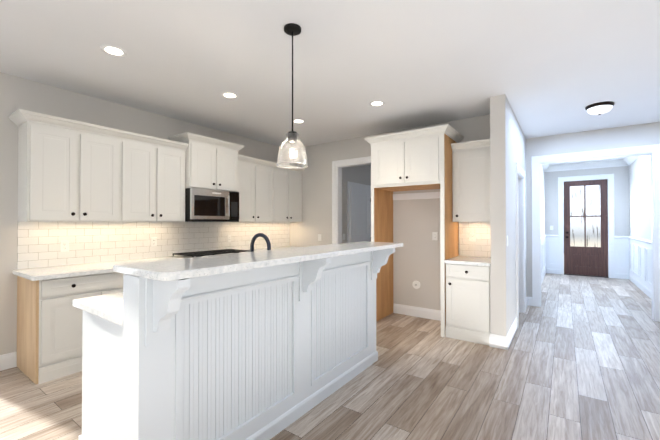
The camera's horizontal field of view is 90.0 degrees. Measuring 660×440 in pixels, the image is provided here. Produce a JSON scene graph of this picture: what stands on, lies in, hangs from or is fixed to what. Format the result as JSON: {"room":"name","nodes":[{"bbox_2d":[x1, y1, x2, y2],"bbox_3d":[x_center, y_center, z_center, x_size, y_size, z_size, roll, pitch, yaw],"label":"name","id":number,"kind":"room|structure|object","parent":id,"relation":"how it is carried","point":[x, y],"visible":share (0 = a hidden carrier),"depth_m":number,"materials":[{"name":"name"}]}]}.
{"room":"kitchen","nodes":[
{"label":"kitchen","id":0,"kind":"room"},
{"bbox_2d":[0,72,288,354],"bbox_3d":[-2.961,0.011,3.253,0.120,2.750,7.640,0,-1,35],"label":"wall","id":1,"kind":"structure","parent":0,"point":[16,93],"depth_m":3.22,"materials":[{"name":"beige paint"}]},
{"bbox_2d":[16,110,123,221],"bbox_3d":[-2.616,-0.474,3.356,0.321,0.984,0.760,0,-1,35],"label":"upper cabinet","id":2,"kind":"object","parent":1,"relation":"attached to","point":[68,170],"depth_m":3.19,"materials":[{"name":"white paint"}]},
{"bbox_2d":[120,139,185,221],"bbox_3d":[-2.164,-0.435,3.965,0.352,0.915,0.759,0,-1,35],"label":"upper cabinet","id":3,"kind":"object","parent":1,"relation":"attached to","point":[152,183],"visible":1,"depth_m":3.84,"materials":[{"name":"white paint"}]},
{"bbox_2d":[17,222,289,268],"bbox_3d":[-1.865,0.254,4.680,0.008,0.456,3.799,0,-1,35],"label":"tile backsplash","id":4,"kind":"structure","parent":1,"relation":"attached to","point":[38,244],"depth_m":3.92,"materials":[{"name":"white tile"}]},
{"bbox_2d":[60,241,68,251],"bbox_3d":[-2.752,0.273,3.421,0.008,0.116,0.072,0,-1,35],"label":"outlet","id":5,"kind":"object","parent":4,"relation":"attached to","point":[64,246],"visible":1,"depth_m":3.42,"materials":[{"name":"white plastic"}]},
{"bbox_2d":[151,237,156,246],"bbox_3d":[-2.224,0.279,4.163,0.008,0.116,0.072,0,-1,35],"label":"outlet","id":6,"kind":"object","parent":4,"relation":"attached to","point":[153,241],"visible":1,"depth_m":4.17,"materials":[{"name":"white plastic"}]},
{"bbox_2d":[168,132,243,191],"bbox_3d":[-1.682,-0.742,4.558,0.452,0.678,0.900,0,-1,35],"label":"upper cabinet","id":7,"kind":"object","parent":1,"relation":"attached to","point":[211,163],"visible":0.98,"depth_m":4.38,"materials":[{"name":"white paint"}]},
{"bbox_2d":[185,188,238,221],"bbox_3d":[-1.674,-0.188,4.548,0.454,0.422,0.752,0,-1,35],"label":"over-the-range microwave","id":8,"kind":"object","parent":7,"relation":"attached to","point":[204,205],"visible":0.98,"depth_m":4.37,"materials":[{"name":"silver metal"}]},
{"bbox_2d":[238,154,273,221],"bbox_3d":[-1.294,-0.460,5.214,0.321,0.984,0.759,0,-1,35],"label":"upper cabinet","id":9,"kind":"object","parent":1,"relation":"attached to","point":[255,187],"depth_m":5.14,"materials":[{"name":"white paint"}]},
{"bbox_2d":[272,167,301,221],"bbox_3d":[-0.842,-0.421,5.822,0.352,0.915,0.757,0,-1,35],"label":"upper cabinet","id":10,"kind":"object","parent":1,"relation":"attached to","point":[286,195],"visible":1,"depth_m":5.70,"materials":[{"name":"white paint"}]},
{"bbox_2d":[0,273,659,439],"bbox_3d":[1.956,1.448,4.701,6.440,0.100,15.720,0,-1,35],"label":"floor","id":11,"kind":"structure","parent":0,"point":[579,359],"depth_m":2.74,"materials":[{"name":"brown wood"}]},
{"bbox_2d":[17,272,122,383],"bbox_3d":[-2.443,0.949,3.325,0.626,0.876,0.930,0,-1,35],"label":"base cabinet","id":12,"kind":"object","parent":11,"relation":"on","point":[49,329],"visible":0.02,"depth_m":2.90,"materials":[{"name":"white paint"}]},
{"bbox_2d":[13,246,296,280],"bbox_3d":[-1.609,0.500,4.473,0.645,0.038,3.832,0,-1,35],"label":"countertop","id":13,"kind":"structure","parent":12,"relation":"on","point":[43,273],"depth_m":3.14,"materials":[{"name":"white stone"}]},
{"bbox_2d":[171,249,249,257],"bbox_3d":[-1.571,0.457,4.482,0.535,0.046,0.910,0,-1,35],"label":"gas cooktop","id":14,"kind":"object","parent":13,"relation":"in","point":[204,253],"visible":0.83,"depth_m":4.40,"materials":[{"name":"black metal"}]},
{"bbox_2d":[78,248,394,439],"bbox_3d":[-0.415,0.820,2.517,0.986,1.120,2.261,0,-1,35],"label":"kitchen island","id":15,"kind":"object","parent":11,"relation":"on","point":[266,353],"visible":1,"depth_m":1.87,"materials":[{"name":"white paint"}]},
{"bbox_2d":[72,292,122,325],"bbox_3d":[-0.577,0.485,2.639,0.644,0.038,2.250,0,-1,35],"label":"island countertop","id":16,"kind":"structure","parent":15,"relation":"on","point":[108,307],"depth_m":1.79,"materials":[{"name":"white stone"}]},
{"bbox_2d":[250,233,270,251],"bbox_3d":[-0.520,0.282,2.565,0.243,0.365,0.108,0,-1,35],"label":"island faucet","id":17,"kind":"object","parent":16,"relation":"on","point":[262,235],"visible":0.54,"depth_m":2.54,"materials":[{"name":"black metal"}]},
{"bbox_2d":[113,241,402,280],"bbox_3d":[-0.152,0.240,2.455,0.480,0.035,2.440,0,-1,35],"label":"island countertop","id":18,"kind":"structure","parent":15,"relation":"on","point":[174,269],"depth_m":1.77,"materials":[{"name":"white stone"}]},
{"bbox_2d":[364,124,463,336],"bbox_3d":[1.125,0.142,4.442,1.122,2.508,0.717,0,-1,35],"label":"surround","id":19,"kind":"object","parent":11,"relation":"on","point":[416,159],"visible":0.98,"depth_m":4.22,"materials":[{"name":"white wood"}]},
{"bbox_2d":[445,263,490,344],"bbox_3d":[1.746,0.955,4.030,0.492,0.875,0.657,0,-1,35],"label":"base cabinet","id":20,"kind":"object","parent":11,"relation":"on","point":[468,302],"visible":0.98,"depth_m":3.78,"materials":[{"name":"white paint"}]},
{"bbox_2d":[445,256,490,265],"bbox_3d":[1.746,0.496,4.034,0.496,0.038,0.638,0,-1,35],"label":"countertop","id":21,"kind":"structure","parent":20,"relation":"on","point":[476,261],"depth_m":3.88,"materials":[{"name":"white stone"}]},
{"bbox_2d":[0,0,659,148],"bbox_3d":[1.353,-1.409,3.877,6.440,0.100,13.640,0,-1,35],"label":"ceiling","id":22,"kind":"structure","parent":0,"point":[550,67],"depth_m":2.83,"materials":[{"name":"paint"}]},
{"bbox_2d":[100,45,126,56],"bbox_3d":[-1.747,-1.365,2.668,0.184,0.007,0.184,0,-1,35],"label":"recessed light","id":23,"kind":"object","parent":22,"relation":"in","point":[112,50],"visible":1,"depth_m":2.66,"materials":[{"name":"white paint"}]},
{"bbox_2d":[221,92,238,98],"bbox_3d":[-1.092,-1.357,3.597,0.184,0.007,0.184,0,-1,35],"label":"recessed light","id":24,"kind":"object","parent":22,"relation":"in","point":[230,95],"visible":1,"depth_m":3.60,"materials":[{"name":"white paint"}]},
{"bbox_2d":[276,23,307,168],"bbox_3d":[-0.267,-0.877,2.355,0.225,0.985,0.225,0,-1,35],"label":"pendant light","id":25,"kind":"object","parent":22,"relation":"hanging from","point":[292,30],"visible":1,"depth_m":2.34,"materials":[{"name":"clear glass"}]},
{"bbox_2d":[293,119,304,122],"bbox_3d":[-0.428,-1.350,4.518,0.184,0.007,0.184,0,-1,35],"label":"recessed light","id":26,"kind":"object","parent":22,"relation":"in","point":[298,121],"visible":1,"depth_m":4.51,"materials":[{"name":"white paint"}]},
{"bbox_2d":[369,101,384,106],"bbox_3d":[0.550,-1.355,3.846,0.184,0.007,0.184,0,-1,35],"label":"recessed light","id":27,"kind":"object","parent":22,"relation":"in","point":[377,103],"visible":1,"depth_m":3.84,"materials":[{"name":"white paint"}]},
{"bbox_2d":[585,101,613,114],"bbox_3d":[3.197,-1.302,3.913,0.270,0.112,0.270,0,-1,35],"label":"light","id":28,"kind":"object","parent":22,"relation":"attached to","point":[599,108],"visible":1,"depth_m":3.84,"materials":[{"name":"white glass"}]},
{"bbox_2d":[342,165,370,242],"bbox_3d":[0.805,0.041,6.906,0.120,2.750,2.680,0,-1,35],"label":"wall","id":29,"kind":"structure","parent":0,"point":[359,174],"depth_m":6.17,"materials":[{"name":"beige paint"}]},
{"bbox_2d":[347,181,370,242],"bbox_3d":[0.591,0.350,6.479,0.024,2.125,0.930,0,-1,35],"label":"door frame","id":30,"kind":"structure","parent":29,"relation":"attached to","point":[357,185],"depth_m":6.15,"materials":[{"name":"white paint"}]},
{"bbox_2d":[350,187,370,242],"bbox_3d":[0.628,0.391,6.460,0.101,2.027,0.766,0,-1,35],"label":"hall door","id":31,"kind":"structure","parent":29,"relation":"in","point":[360,199],"depth_m":6.43,"materials":[{"name":"white paint"}]},
{"bbox_2d":[289,114,490,309],"bbox_3d":[0.722,0.027,5.247,3.570,2.750,0.120,0,-1,35],"label":"wall","id":32,"kind":"structure","parent":0,"point":[416,224],"depth_m":4.92,"materials":[{"name":"beige paint"}]},
{"bbox_2d":[332,156,370,243],"bbox_3d":[0.501,0.198,5.391,1.040,2.410,0.149,0,-1,35],"label":"trim","id":33,"kind":"structure","parent":32,"relation":"attached to","point":[338,166],"depth_m":5.61,"materials":[{"name":"white paint"}]},
{"bbox_2d":[412,281,419,288],"bbox_3d":[1.245,0.939,4.775,0.120,0.120,0.030,0,-1,35],"label":"outlet box","id":34,"kind":"object","parent":32,"relation":"attached to","point":[415,284],"visible":1,"depth_m":4.78,"materials":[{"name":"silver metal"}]},
{"bbox_2d":[393,192,439,199],"bbox_3d":[1.325,-0.347,4.735,0.906,0.090,0.020,0,-1,35],"label":"trim","id":35,"kind":"structure","parent":32,"relation":"attached to","point":[425,195],"depth_m":4.78,"materials":[{"name":"white paint"}]},
{"bbox_2d":[393,303,440,320],"bbox_3d":[1.327,1.328,4.723,0.900,0.140,0.015,0,-1,35],"label":"baseboard","id":36,"kind":"structure","parent":32,"relation":"attached to","point":[427,313],"depth_m":4.76,"materials":[{"name":"white paint"}]},
{"bbox_2d":[432,232,436,239],"bbox_3d":[1.471,0.227,4.633,0.072,0.116,0.008,0,-1,35],"label":"outlet","id":37,"kind":"object","parent":32,"relation":"attached to","point":[434,235],"visible":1,"depth_m":4.63,"materials":[{"name":"white plastic"}]},
{"bbox_2d":[451,139,489,221],"bbox_3d":[1.829,-0.468,4.158,0.492,0.983,0.372,0,-1,35],"label":"upper cabinet","id":38,"kind":"object","parent":32,"relation":"attached to","point":[471,179],"visible":0.85,"depth_m":4.06,"materials":[{"name":"white paint"}]},
{"bbox_2d":[459,222,490,256],"bbox_3d":[1.935,0.250,4.302,0.496,0.456,0.008,0,-1,35],"label":"tile backsplash","id":39,"kind":"structure","parent":32,"relation":"attached to","point":[480,246],"depth_m":4.32,"materials":[{"name":"white tile"}]},
{"bbox_2d":[470,233,475,241],"bbox_3d":[1.873,0.230,4.336,0.072,0.116,0.008,0,-1,35],"label":"outlet","id":40,"kind":"object","parent":39,"relation":"attached to","point":[472,237],"visible":1,"depth_m":4.33,"materials":[{"name":"white plastic"}]},
{"bbox_2d":[490,94,526,335],"bbox_3d":[2.510,0.022,4.551,0.150,2.750,2.340,0,-1,35],"label":"wall","id":41,"kind":"structure","parent":0,"point":[507,145],"depth_m":3.62,"materials":[{"name":"beige paint"}]},
{"bbox_2d":[505,317,517,349],"bbox_3d":[2.155,1.322,3.900,0.015,0.140,0.915,0,-1,35],"label":"baseboard","id":42,"kind":"structure","parent":41,"relation":"attached to","point":[508,339],"depth_m":3.78,"materials":[{"name":"white paint"}]},
{"bbox_2d":[516,163,525,327],"bbox_3d":[2.646,0.328,4.722,0.179,2.140,0.980,0,-1,35],"label":"trim","id":43,"kind":"structure","parent":41,"relation":"attached to","point":[520,251],"depth_m":5.01,"materials":[{"name":"white paint"}]},
{"bbox_2d":[541,164,544,236],"bbox_3d":[4.582,-0.021,7.299,0.120,2.880,4.300,0,-1,35],"label":"wall","id":44,"kind":"structure","parent":0,"point":[542,202],"depth_m":8.04,"materials":[{"name":"beige paint"}]},
{"bbox_2d":[541,235,547,284],"bbox_3d":[4.646,0.899,7.234,0.050,1.038,4.080,0,-1,35],"label":"wainscoting","id":45,"kind":"structure","parent":44,"relation":"attached to","point":[544,239],"depth_m":8.36,"materials":[{"name":"white paint"}]},
{"bbox_2d":[542,164,549,171],"bbox_3d":[4.641,-1.386,7.194,0.110,0.152,4.180,0,-1,35],"label":"crown molding","id":46,"kind":"structure","parent":44,"relation":"attached to","point":[546,167],"depth_m":8.63,"materials":[{"name":"white paint"}]},
{"bbox_2d":[545,166,628,235],"bbox_3d":[6.536,-0.012,8.474,1.700,2.880,0.120,0,-1,35],"label":"wall","id":47,"kind":"structure","parent":0,"point":[621,200],"depth_m":8.20,"materials":[{"name":"beige paint"}]},
{"bbox_2d":[564,179,607,276],"bbox_3d":[6.522,0.197,8.436,0.890,2.418,0.105,0,-1,35],"label":"front door","id":48,"kind":"structure","parent":47,"relation":"in","point":[585,260],"depth_m":8.43,"materials":[{"name":"brown wood"}]},
{"bbox_2d":[558,174,614,277],"bbox_3d":[6.538,0.148,8.458,1.130,2.560,0.151,0,-1,35],"label":"door frame","id":49,"kind":"structure","parent":47,"relation":"attached to","point":[611,238],"depth_m":8.30,"materials":[{"name":"white paint"}]},
{"bbox_2d":[550,159,622,171],"bbox_3d":[6.465,-1.377,8.394,1.470,0.152,0.110,0,-1,35],"label":"crown molding","id":50,"kind":"structure","parent":47,"relation":"attached to","point":[611,163],"depth_m":8.35,"materials":[{"name":"white paint"}]},
{"bbox_2d":[549,157,624,164],"bbox_3d":[5.324,-1.516,6.783,1.940,0.100,4.300,0,-1,35],"label":"ceiling","id":51,"kind":"structure","parent":0,"point":[608,159],"depth_m":8.20,"materials":[{"name":"paint"}]},
{"bbox_2d":[526,122,659,296],"bbox_3d":[4.234,-0.041,4.835,2.630,2.880,0.120,0,-1,35],"label":"wall","id":52,"kind":"structure","parent":0,"point":[627,136],"depth_m":5.08,"materials":[{"name":"beige paint"}]},
{"bbox_2d":[532,144,659,321],"bbox_3d":[3.981,0.180,5.013,1.550,2.440,0.172,0,-1,35],"label":"trim","id":53,"kind":"structure","parent":52,"relation":"attached to","point":[653,151],"depth_m":4.85,"materials":[{"name":"white paint"}]},
{"bbox_2d":[629,155,650,239],"bbox_3d":[6.065,-0.030,6.244,0.120,2.880,4.300,0,-1,35],"label":"wall","id":54,"kind":"structure","parent":0,"point":[639,196],"depth_m":6.74,"materials":[{"name":"beige paint"}]},
{"bbox_2d":[623,156,638,165],"bbox_3d":[5.937,-1.394,6.272,0.110,0.152,4.180,0,-1,35],"label":"crown molding","id":55,"kind":"structure","parent":54,"relation":"attached to","point":[626,161],"depth_m":7.64,"materials":[{"name":"white paint"}]},
{"bbox_2d":[625,236,651,298],"bbox_3d":[5.986,0.892,6.280,0.060,1.038,4.080,0,-1,35],"label":"wainscoting","id":56,"kind":"structure","parent":54,"relation":"attached to","point":[632,256],"depth_m":6.83,"materials":[{"name":"white paint"}]},
{"label":"outside","id":57,"kind":"structure","parent":0,"visible":0},
{"bbox_2d":[563,182,600,246],"bbox_3d":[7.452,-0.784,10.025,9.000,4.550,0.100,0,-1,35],"label":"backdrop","id":58,"kind":"structure","parent":57,"point":[590,226],"depth_m":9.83,"materials":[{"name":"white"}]}
]}

